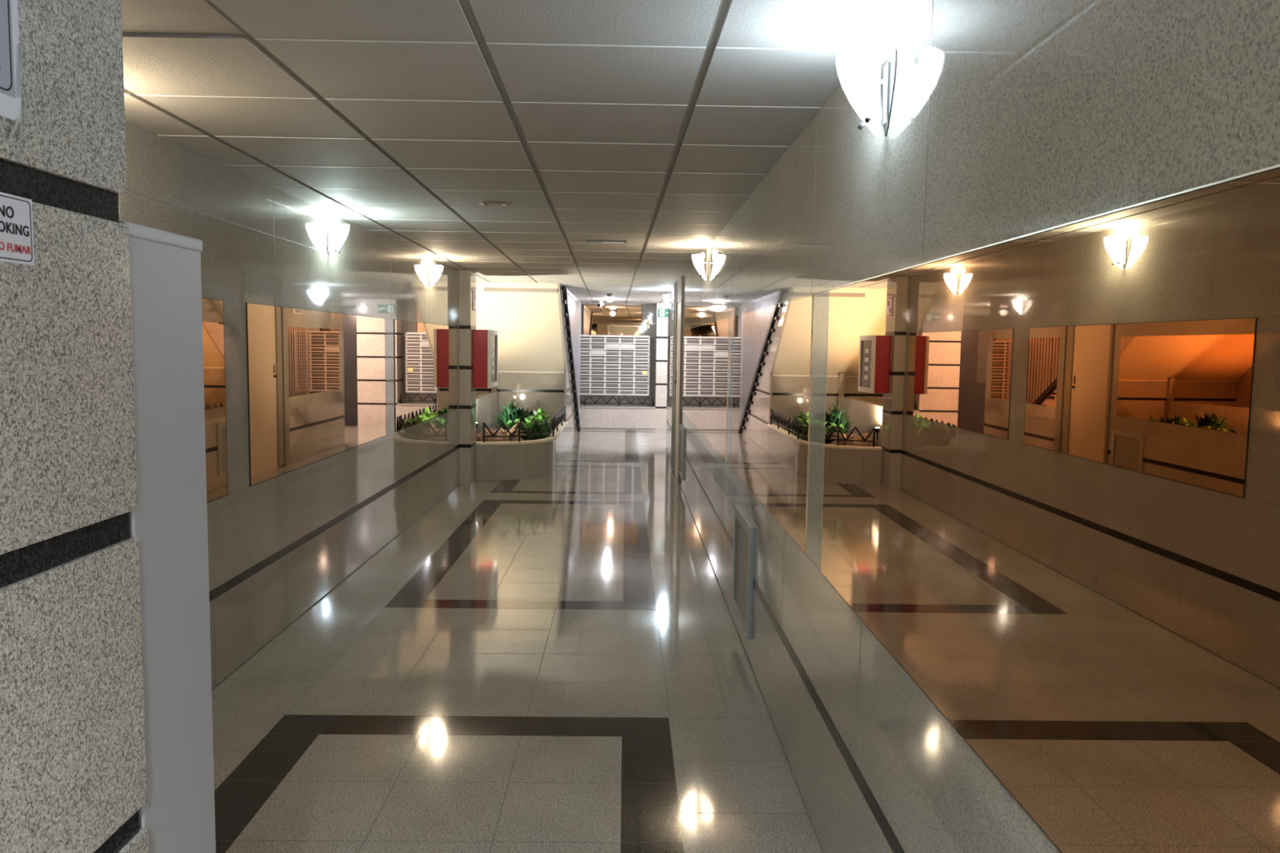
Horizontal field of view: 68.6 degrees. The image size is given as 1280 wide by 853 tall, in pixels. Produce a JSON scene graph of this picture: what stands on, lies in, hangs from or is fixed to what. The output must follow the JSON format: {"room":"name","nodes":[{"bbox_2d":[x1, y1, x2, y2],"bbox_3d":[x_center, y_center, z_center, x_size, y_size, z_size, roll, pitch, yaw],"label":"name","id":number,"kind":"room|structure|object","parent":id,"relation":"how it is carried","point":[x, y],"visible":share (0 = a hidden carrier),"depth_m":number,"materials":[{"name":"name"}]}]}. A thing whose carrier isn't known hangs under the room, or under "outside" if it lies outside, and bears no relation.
{"room":"lobby","nodes":[
{"label":"lobby","id":0,"kind":"room"},
{"bbox_2d":[0,0,148,852],"bbox_3d":[-0.858,0.484,-1.313,0.365,2.326,5.326,1,5,-1],"label":"wall pillar","id":1,"kind":"structure","parent":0,"point":[73,766],"depth_m":1.16,"materials":[{"name":"stone"}]},
{"bbox_2d":[0,0,27,142],"bbox_3d":[-0.697,-0.460,0.959,0.005,0.297,0.211,1,5,-1],"label":"paper notice","id":2,"kind":"object","parent":1,"relation":"attached to","point":[11,66],"visible":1,"depth_m":1.04,"materials":[{"name":"white"}]},
{"bbox_2d":[0,191,34,265],"bbox_3d":[-0.703,-0.220,1.028,0.002,0.076,0.117,1,5,-1],"label":"no smoking sign","id":3,"kind":"object","parent":1,"relation":"attached to","point":[16,230],"visible":1,"depth_m":1.06,"materials":[{"name":"white plastic"}]},
{"bbox_2d":[118,120,497,688],"bbox_3d":[-1.963,-0.115,4.769,0.151,2.447,17.580,1,5,-1],"label":"wall","id":4,"kind":"structure","parent":0,"point":[263,243],"depth_m":5.02,"materials":[{"name":"stone"}]},
{"bbox_2d":[201,297,228,502],"bbox_3d":[-1.859,-0.027,3.064,0.006,0.886,2.364,1,5,-1],"label":"wall mirror","id":5,"kind":"object","parent":4,"relation":"attached to","point":[212,310],"visible":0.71,"depth_m":4.13,"materials":[{"name":"clear mirror"}]},
{"bbox_2d":[245,302,386,486],"bbox_3d":[-1.899,-0.261,5.780,0.006,0.886,2.564,1,5,-1],"label":"wall mirror","id":6,"kind":"object","parent":4,"relation":"attached to","point":[316,380],"visible":1,"depth_m":5.36,"materials":[{"name":"clear mirror"}]},
{"bbox_2d":[208,444,459,601],"bbox_3d":[-1.874,0.827,3.180,0.002,0.044,14.250,1,5,-1],"label":"trim","id":7,"kind":"structure","parent":4,"relation":"attached to","point":[230,584],"depth_m":5.40,"materials":[{"name":"black stone"}]},
{"bbox_2d":[211,484,459,690],"bbox_3d":[-1.879,1.244,3.216,0.003,0.006,14.250,1,5,-1],"label":"baseboard","id":8,"kind":"structure","parent":4,"relation":"attached to","point":[233,672],"depth_m":5.47,"materials":[{"name":"grey stone"}]},
{"bbox_2d":[324,221,349,256],"bbox_3d":[-1.825,-1.136,5.677,0.127,0.210,0.172,1,5,-1],"label":"wall lamp","id":9,"kind":"object","parent":4,"relation":"attached to","point":[336,233],"visible":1,"depth_m":5.64,"materials":[{"name":"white glass"}]},
{"bbox_2d":[394,319,457,431],"bbox_3d":[-1.942,-0.513,8.706,0.006,0.886,2.710,1,5,-1],"label":"wall mirror","id":10,"kind":"object","parent":4,"relation":"attached to","point":[425,354],"visible":1,"depth_m":8.39,"materials":[{"name":"clear mirror"}]},
{"bbox_2d":[427,263,443,286],"bbox_3d":[-1.868,-1.387,8.586,0.127,0.210,0.172,1,5,-1],"label":"wall lamp","id":11,"kind":"object","parent":4,"relation":"attached to","point":[437,271],"visible":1,"depth_m":8.55,"materials":[{"name":"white glass"}]},
{"bbox_2d":[458,270,475,484],"bbox_3d":[-1.984,-0.588,10.395,0.275,2.426,0.373,1,5,-1],"label":"wall column","id":12,"kind":"structure","parent":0,"point":[467,279],"depth_m":10.24,"materials":[{"name":"stone"}]},
{"bbox_2d":[472,289,475,311],"bbox_3d":[-1.832,-1.393,10.363,0.004,0.230,0.220,1,5,-1],"label":"fire sign","id":13,"kind":"object","parent":12,"relation":"attached to","point":[473,291],"visible":1,"depth_m":10.34,"materials":[{"name":"white plastic"}]},
{"bbox_2d":[472,329,497,388],"bbox_3d":[-1.747,-0.772,10.649,0.205,0.645,0.600,1,5,-1],"label":"upper cabinet","id":14,"kind":"object","parent":12,"relation":"attached to","point":[485,342],"visible":1,"depth_m":10.36,"materials":[{"name":"red metal"}]},
{"bbox_2d":[491,386,497,391],"bbox_3d":[-2.127,-0.258,13.754,0.075,1.190,0.230,1,5,-1],"label":"wall pier","id":15,"kind":"object","parent":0,"point":[494,388],"depth_m":13.62,"materials":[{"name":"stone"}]},
{"bbox_2d":[120,0,909,304],"bbox_3d":[-0.264,-1.430,6.774,5.550,0.121,21.750,1,5,-1],"label":"ceiling","id":16,"kind":"structure","parent":0,"point":[648,125],"depth_m":3.12,"materials":[{"name":"grey tile"}]},
{"bbox_2d":[479,201,506,206],"bbox_3d":[-0.821,-1.242,5.231,0.151,0.006,0.151,1,5,-1],"label":"recessed light","id":17,"kind":"object","parent":16,"relation":"in","point":[484,203],"visible":1,"depth_m":5.22,"materials":[{"name":"silver metal"}]},
{"bbox_2d":[597,300,604,306],"bbox_3d":[-0.690,-2.142,16.353,0.080,0.113,0.179,3,5,26],"label":"security camera","id":18,"kind":"object","parent":16,"relation":"attached to","point":[600,304],"visible":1,"depth_m":16.33,"materials":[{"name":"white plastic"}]},
{"bbox_2d":[586,240,626,243],"bbox_3d":[-0.251,-1.388,7.049,0.305,0.010,0.110,1,5,-1],"label":"recessed light","id":19,"kind":"object","parent":16,"relation":"in","point":[587,241],"visible":1,"depth_m":7.01,"materials":[{"name":"grey"}]},
{"bbox_2d":[602,241,623,243],"bbox_3d":[-0.204,-1.384,7.050,0.160,0.003,0.070,1,5,-1],"label":"diffuser","id":20,"kind":"object","parent":19,"relation":"attached to","point":[602,242],"depth_m":7.03,"materials":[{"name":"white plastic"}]},
{"bbox_2d":[605,298,614,302],"bbox_3d":[-0.507,-2.128,15.820,0.150,0.046,0.150,1,5,-1],"label":"ceiling light","id":21,"kind":"object","parent":16,"relation":"attached to","point":[606,300],"visible":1,"depth_m":15.77,"materials":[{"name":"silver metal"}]},
{"bbox_2d":[211,429,822,852],"bbox_3d":[-0.298,0.947,6.978,5.650,0.001,21.750,1,5,-1],"label":"floor","id":22,"kind":"structure","parent":0,"point":[557,662],"depth_m":4.11,"materials":[{"name":"tile"}]},
{"bbox_2d":[119,221,215,852],"bbox_3d":[-0.906,0.552,1.488,0.360,1.707,0.238,1,5,-1],"label":"door frame","id":23,"kind":"structure","parent":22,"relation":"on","point":[169,522],"depth_m":1.45,"materials":[{"name":"grey"}]},
{"bbox_2d":[475,421,568,480],"bbox_3d":[-1.533,0.267,12.166,1.007,0.432,3.122,1,5,-1],"label":"planter","id":24,"kind":"object","parent":22,"relation":"on","point":[531,459],"visible":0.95,"depth_m":10.75,"materials":[{"name":"stone"}]},
{"bbox_2d":[475,428,502,441],"bbox_3d":[-1.758,0.144,10.963,0.300,0.249,0.256,3,5,24],"label":"rock","id":25,"kind":"object","parent":24,"relation":"in","point":[479,437],"visible":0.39,"depth_m":10.88,"materials":[{"name":"brown stone"}]},
{"bbox_2d":[493,434,509,441],"bbox_3d":[-1.612,0.171,10.888,0.191,0.161,0.202,4,6,30],"label":"rock","id":26,"kind":"object","parent":24,"relation":"in","point":[496,438],"visible":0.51,"depth_m":10.83,"materials":[{"name":"brown stone"}]},
{"bbox_2d":[491,423,524,437],"bbox_3d":[-1.568,0.062,11.151,0.516,0.178,0.513,1,5,-1],"label":"dried plant","id":27,"kind":"object","parent":24,"relation":"on","point":[506,433],"visible":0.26,"depth_m":11.16,"materials":[{"name":"beige plant"}]},
{"bbox_2d":[490,398,528,431],"bbox_3d":[-1.613,-0.097,11.976,0.706,0.540,0.734,1,5,-1],"label":"fern","id":28,"kind":"object","parent":24,"relation":"on","point":[512,412],"visible":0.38,"depth_m":11.88,"materials":[{"name":"green plant"}]},
{"bbox_2d":[508,436,524,441],"bbox_3d":[-1.469,0.179,11.068,0.203,0.162,0.178,1,5,-1],"label":"rock","id":29,"kind":"object","parent":24,"relation":"in","point":[511,438],"visible":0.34,"depth_m":11.00,"materials":[{"name":"brown stone"}]},
{"bbox_2d":[502,417,531,440],"bbox_3d":[-1.511,0.044,11.453,0.453,0.288,0.505,1,5,-1],"label":"leafy plant","id":30,"kind":"object","parent":24,"relation":"on","point":[509,424],"visible":0.32,"depth_m":11.39,"materials":[{"name":"green plant"}]},
{"bbox_2d":[483,406,565,442],"bbox_3d":[-1.162,-0.050,12.062,0.570,0.228,3.098,2,5,13],"label":"fence","id":31,"kind":"object","parent":24,"relation":"on","point":[560,416],"visible":1,"depth_m":10.94,"materials":[{"name":"black metal"}]},
{"bbox_2d":[516,404,546,421],"bbox_3d":[-1.561,-0.114,12.726,0.734,0.467,0.750,1,5,-1],"label":"fern","id":32,"kind":"object","parent":24,"relation":"on","point":[526,411],"visible":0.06,"depth_m":12.64,"materials":[{"name":"green plant"}]},
{"bbox_2d":[520,416,552,440],"bbox_3d":[-1.293,0.030,11.452,0.500,0.317,0.479,1,5,-1],"label":"leafy plant","id":33,"kind":"object","parent":24,"relation":"on","point":[540,423],"visible":0.52,"depth_m":11.37,"materials":[{"name":"green plant"}]},
{"bbox_2d":[524,408,551,437],"bbox_3d":[-1.298,-0.047,11.973,0.437,0.379,0.756,1,5,-1],"label":"leafy plant","id":34,"kind":"object","parent":24,"relation":"on","point":[540,415],"visible":0.16,"depth_m":11.91,"materials":[{"name":"green plant"}]},
{"bbox_2d":[531,407,551,431],"bbox_3d":[-1.359,-0.082,12.771,0.434,0.356,0.766,1,5,-1],"label":"leafy plant","id":35,"kind":"object","parent":24,"relation":"on","point":[545,414],"visible":0.08,"depth_m":12.77,"materials":[{"name":"green plant"}]},
{"bbox_2d":[475,281,580,447],"bbox_3d":[-2.092,-1.112,14.228,2.138,2.811,5.440,1,5,-1],"label":"staircase","id":36,"kind":"structure","parent":22,"relation":"on","point":[531,321],"depth_m":12.83,"materials":[{"name":"paint"}]},
{"bbox_2d":[567,289,580,416],"bbox_3d":[-1.068,-0.915,14.827,0.040,2.304,4.170,1,5,-1],"label":"wall panel","id":37,"kind":"object","parent":36,"relation":"attached to","point":[574,303],"visible":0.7,"depth_m":15.83,"materials":[{"name":"white paint"}]},
{"bbox_2d":[574,404,655,430],"bbox_3d":[-0.574,-0.172,17.422,1.700,0.435,0.482,1,5,-1],"label":"wall ledge","id":38,"kind":"object","parent":22,"relation":"on","point":[593,417],"visible":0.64,"depth_m":17.20,"materials":[{"name":"stone"}]},
{"bbox_2d":[579,395,654,406],"bbox_3d":[-0.554,-0.467,17.247,1.647,0.183,0.024,1,5,-1],"label":"fence","id":39,"kind":"object","parent":38,"relation":"on","point":[585,398],"visible":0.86,"depth_m":17.24,"materials":[{"name":"black metal"}]},
{"bbox_2d":[475,371,564,425],"bbox_3d":[-2.141,-0.242,13.784,2.050,1.152,0.172,1,5,-1],"label":"wall","id":40,"kind":"structure","parent":0,"point":[544,390],"depth_m":13.68,"materials":[{"name":"paint"}]},
{"bbox_2d":[579,302,656,405],"bbox_3d":[0.142,-1.172,17.543,4.722,2.426,0.377,1,5,5],"label":"wall","id":41,"kind":"structure","parent":0,"point":[648,311],"depth_m":17.58,"materials":[{"name":"paint"}]},
{"bbox_2d":[582,304,641,335],"bbox_3d":[-0.527,-1.869,17.508,1.113,0.802,0.020,1,5,-1],"label":"wall mirror","id":42,"kind":"object","parent":41,"relation":"attached to","point":[606,319],"visible":0.73,"depth_m":17.50,"materials":[{"name":"clear mirror"}]},
{"bbox_2d":[579,334,649,395],"bbox_3d":[-0.643,-1.142,17.436,1.638,1.106,0.286,1,5,-1],"label":"mailboxes","id":43,"kind":"object","parent":41,"relation":"attached to","point":[611,365],"visible":0.8,"depth_m":17.31,"materials":[{"name":"grey metal"}]},
{"bbox_2d":[654,302,668,431],"bbox_3d":[0.649,-1.155,17.426,0.723,2.426,0.602,1,5,-1],"label":"pillar","id":44,"kind":"structure","parent":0,"point":[661,323],"depth_m":17.14,"materials":[{"name":"stone"}]},
{"bbox_2d":[657,308,668,316],"bbox_3d":[0.477,-2.064,17.037,0.290,0.150,0.014,1,5,-1],"label":"exit sign","id":45,"kind":"object","parent":44,"relation":"attached to","point":[661,312],"visible":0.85,"depth_m":17.03,"materials":[{"name":"green plastic"}]},
{"bbox_2d":[666,0,1279,852],"bbox_3d":[0.621,-0.108,5.119,0.151,2.446,18.200,1,5,-1],"label":"wall","id":46,"kind":"structure","parent":0,"point":[1009,119],"depth_m":1.94,"materials":[{"name":"stone"}]},
{"bbox_2d":[662,293,672,309],"bbox_3d":[0.379,-1.729,12.946,0.127,0.210,0.172,1,5,-1],"label":"wall lamp","id":47,"kind":"object","parent":46,"relation":"attached to","point":[666,297],"visible":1,"depth_m":12.90,"materials":[{"name":"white glass"}]},
{"bbox_2d":[667,333,673,398],"bbox_3d":[0.432,-0.838,12.873,0.002,0.886,2.180,1,5,-1],"label":"wall mirror","id":48,"kind":"object","parent":46,"relation":"attached to","point":[670,335],"visible":0.59,"depth_m":13.20,"materials":[{"name":"mirror"}]},
{"bbox_2d":[671,275,683,483],"bbox_3d":[0.436,-0.567,11.130,0.042,2.326,1.260,1,5,-1],"label":"door","id":49,"kind":"structure","parent":46,"relation":"in","point":[678,286],"depth_m":11.21,"materials":[{"name":"beige"}]},
{"bbox_2d":[678,423,684,480],"bbox_3d":[0.452,0.271,10.153,0.020,0.545,0.630,1,5,-1],"label":"hatch","id":50,"kind":"object","parent":46,"relation":"attached to","point":[682,431],"visible":1,"depth_m":10.15,"materials":[{"name":"grey metal"}]},
{"bbox_2d":[692,252,709,279],"bbox_3d":[0.464,-1.238,7.238,0.127,0.210,0.172,1,5,-1],"label":"wall lamp","id":51,"kind":"object","parent":46,"relation":"attached to","point":[698,259],"visible":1,"depth_m":7.20,"materials":[{"name":"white glass"}]},
{"bbox_2d":[681,317,728,462],"bbox_3d":[0.503,-0.422,8.052,0.002,0.886,4.620,1,5,-1],"label":"wall mirror","id":52,"kind":"object","parent":46,"relation":"attached to","point":[705,348],"visible":1,"depth_m":7.09,"materials":[{"name":"clear mirror"}]},
{"bbox_2d":[732,504,754,639],"bbox_3d":[0.530,0.728,4.844,0.020,0.545,0.670,1,5,-1],"label":"hatch","id":53,"kind":"object","parent":46,"relation":"attached to","point":[744,530],"visible":1,"depth_m":4.81,"materials":[{"name":"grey metal"}]},
{"bbox_2d":[666,448,823,852],"bbox_3d":[0.528,1.106,5.223,0.003,0.006,18.200,1,5,-1],"label":"baseboard","id":54,"kind":"structure","parent":46,"relation":"attached to","point":[666,449],"depth_m":3.95,"materials":[{"name":"grey metal"}]},
{"bbox_2d":[730,294,813,553],"bbox_3d":[0.558,-0.101,4.326,0.002,0.886,2.280,1,5,-1],"label":"wall mirror","id":55,"kind":"object","parent":46,"relation":"attached to","point":[772,357],"visible":1,"depth_m":3.88,"materials":[{"name":"clear mirror"}]},
{"bbox_2d":[666,419,904,852],"bbox_3d":[0.534,0.689,5.187,0.002,0.044,18.200,1,5,-1],"label":"trim","id":56,"kind":"structure","parent":46,"relation":"attached to","point":[885,827],"depth_m":2.83,"materials":[{"name":"black stone"}]},
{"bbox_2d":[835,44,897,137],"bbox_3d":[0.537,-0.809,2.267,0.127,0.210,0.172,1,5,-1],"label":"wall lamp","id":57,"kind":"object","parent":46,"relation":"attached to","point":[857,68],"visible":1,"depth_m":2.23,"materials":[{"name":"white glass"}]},
{"bbox_2d":[820,164,1279,852],"bbox_3d":[0.596,0.133,1.599,0.006,0.886,2.646,1,5,-1],"label":"wall mirror","id":58,"kind":"object","parent":46,"relation":"attached to","point":[1051,496],"visible":1,"depth_m":1.25,"materials":[{"name":"brown mirror"}]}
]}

